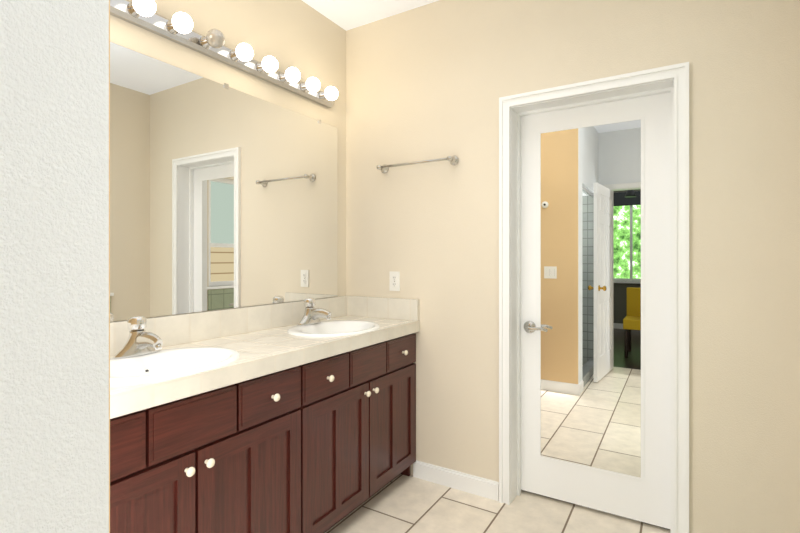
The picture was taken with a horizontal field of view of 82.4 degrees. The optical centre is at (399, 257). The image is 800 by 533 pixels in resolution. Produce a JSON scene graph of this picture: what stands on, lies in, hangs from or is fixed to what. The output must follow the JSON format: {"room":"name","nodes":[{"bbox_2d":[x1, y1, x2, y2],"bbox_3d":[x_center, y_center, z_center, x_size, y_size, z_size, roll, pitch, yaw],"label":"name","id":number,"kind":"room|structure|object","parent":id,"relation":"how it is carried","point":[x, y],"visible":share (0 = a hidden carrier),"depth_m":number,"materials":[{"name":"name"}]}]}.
{"room":"bathroom","nodes":[
{"label":"bathroom","id":0,"kind":"room"},
{"bbox_2d":[0,0,109,532],"bbox_3d":[-0.966,-0.092,0.924,1.018,2.720,0.221,0,0,31],"label":"wall","id":1,"kind":"structure","parent":0,"point":[54,266],"depth_m":0.68,"materials":[{"name":"beige paint"}]},
{"bbox_2d":[110,0,345,321],"bbox_3d":[-1.208,-0.092,1.620,0.120,2.720,3.453,0,0,31],"label":"wall","id":2,"kind":"structure","parent":0,"point":[307,41],"depth_m":2.40,"materials":[{"name":"beige paint"}]},
{"bbox_2d":[110,0,333,107],"bbox_3d":[-0.770,-0.946,2.151,0.069,0.073,1.410,0,0,31],"label":"vanity light bar","id":3,"kind":"object","parent":2,"relation":"attached to","point":[154,23],"visible":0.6,"depth_m":2.01,"materials":[{"name":"silver metal"}]},
{"bbox_2d":[206,29,224,47],"bbox_3d":[-0.794,-0.946,1.970,0.077,0.077,0.077,0,0,31],"label":"bulb","id":4,"kind":"object","parent":3,"relation":"attached to","point":[215,38],"visible":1,"depth_m":1.95,"materials":[{"name":"clear glass"}]},
{"bbox_2d":[133,0,337,100],"bbox_3d":[-0.714,-0.946,2.101,0.077,0.077,1.307,0,0,31],"label":"bulbs","id":5,"kind":"object","parent":3,"relation":"attached to","point":[182,22],"visible":1,"depth_m":2.08,"materials":[{"name":"white glass"}]},
{"bbox_2d":[110,42,337,321],"bbox_3d":[-0.852,-0.289,2.076,0.008,1.052,1.777,0,0,31],"label":"vanity mirror","id":6,"kind":"object","parent":2,"relation":"attached to","point":[224,196],"visible":0.71,"depth_m":2.06,"materials":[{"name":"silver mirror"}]},
{"bbox_2d":[302,0,438,30],"bbox_3d":[-0.207,-1.502,1.009,2.465,0.100,3.453,0,0,31],"label":"ceiling","id":7,"kind":"structure","parent":0,"point":[346,15],"depth_m":2.67,"materials":[{"name":"white paint"}]},
{"bbox_2d":[325,474,669,532],"bbox_3d":[-0.207,1.318,1.009,2.465,0.100,3.453,0,0,31],"label":"floor","id":8,"kind":"structure","parent":0,"point":[400,503],"depth_m":2.25,"materials":[{"name":"beige tile"}]},
{"bbox_2d":[110,328,419,532],"bbox_3d":[-0.608,0.846,1.958,0.546,0.845,1.911,0,0,31],"label":"bathroom vanity","id":9,"kind":"object","parent":8,"relation":"on","point":[272,418],"depth_m":1.73,"materials":[{"name":"brown wood"}]},
{"bbox_2d":[110,340,281,411],"bbox_3d":[-0.837,0.393,1.595,0.535,0.059,0.600,0,0,31],"label":"sink","id":10,"kind":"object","parent":9,"relation":"on","point":[176,369],"depth_m":1.56,"materials":[{"name":"white ceramic"}]},
{"bbox_2d":[114,316,162,358],"bbox_3d":[-0.912,0.282,1.641,0.178,0.140,0.164,0,0,31],"label":"faucet","id":11,"kind":"object","parent":10,"relation":"on","point":[141,341],"visible":1,"depth_m":1.64,"materials":[{"name":"silver metal"}]},
{"bbox_2d":[250,316,405,351],"bbox_3d":[-0.361,0.393,2.374,0.535,0.059,0.600,0,0,31],"label":"sink","id":12,"kind":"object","parent":9,"relation":"on","point":[331,335],"depth_m":2.20,"materials":[{"name":"white ceramic"}]},
{"bbox_2d":[298,298,330,325],"bbox_3d":[-0.436,0.282,2.420,0.178,0.140,0.164,0,0,31],"label":"faucet","id":13,"kind":"object","parent":12,"relation":"on","point":[312,315],"visible":1,"depth_m":2.41,"materials":[{"name":"silver metal"}]},
{"bbox_2d":[346,0,799,532],"bbox_3d":[0.649,-0.092,2.412,2.225,2.720,0.167,0,0,31],"label":"wall","id":14,"kind":"structure","parent":0,"point":[436,79],"depth_m":2.16,"materials":[{"name":"beige paint"}]},
{"bbox_2d":[389,271,399,290],"bbox_3d":[-0.033,0.138,2.724,0.070,0.115,0.009,0,0,31],"label":"electrical outlet plate","id":15,"kind":"object","parent":14,"relation":"attached to","point":[394,280],"visible":1,"depth_m":2.72,"materials":[{"name":"white plastic"}]},
{"bbox_2d":[377,156,458,172],"bbox_3d":[0.086,-0.538,2.611,0.513,0.054,0.077,0,0,31],"label":"towel rail","id":16,"kind":"object","parent":14,"relation":"attached to","point":[453,160],"visible":1,"depth_m":2.56,"materials":[{"name":"silver metal"}]},
{"bbox_2d":[413,460,498,500],"bbox_3d":[0.298,1.220,2.521,0.511,0.095,0.013,0,0,31],"label":"baseboard","id":17,"kind":"structure","parent":14,"relation":"attached to","point":[471,484],"depth_m":2.49,"materials":[{"name":"white wood"}]},
{"bbox_2d":[499,62,688,532],"bbox_3d":[0.924,0.237,2.244,0.756,2.061,0.165,0,0,31],"label":"door frame","id":18,"kind":"structure","parent":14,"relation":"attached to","point":[624,93],"depth_m":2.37,"materials":[{"name":"white wood"}]},
{"bbox_2d":[521,92,669,528],"bbox_3d":[0.939,0.239,2.268,0.708,2.017,0.107,0,0,31],"label":"door","id":19,"kind":"structure","parent":18,"relation":"attached to","point":[595,306],"depth_m":2.26,"materials":[{"name":"white paint"}]}
]}

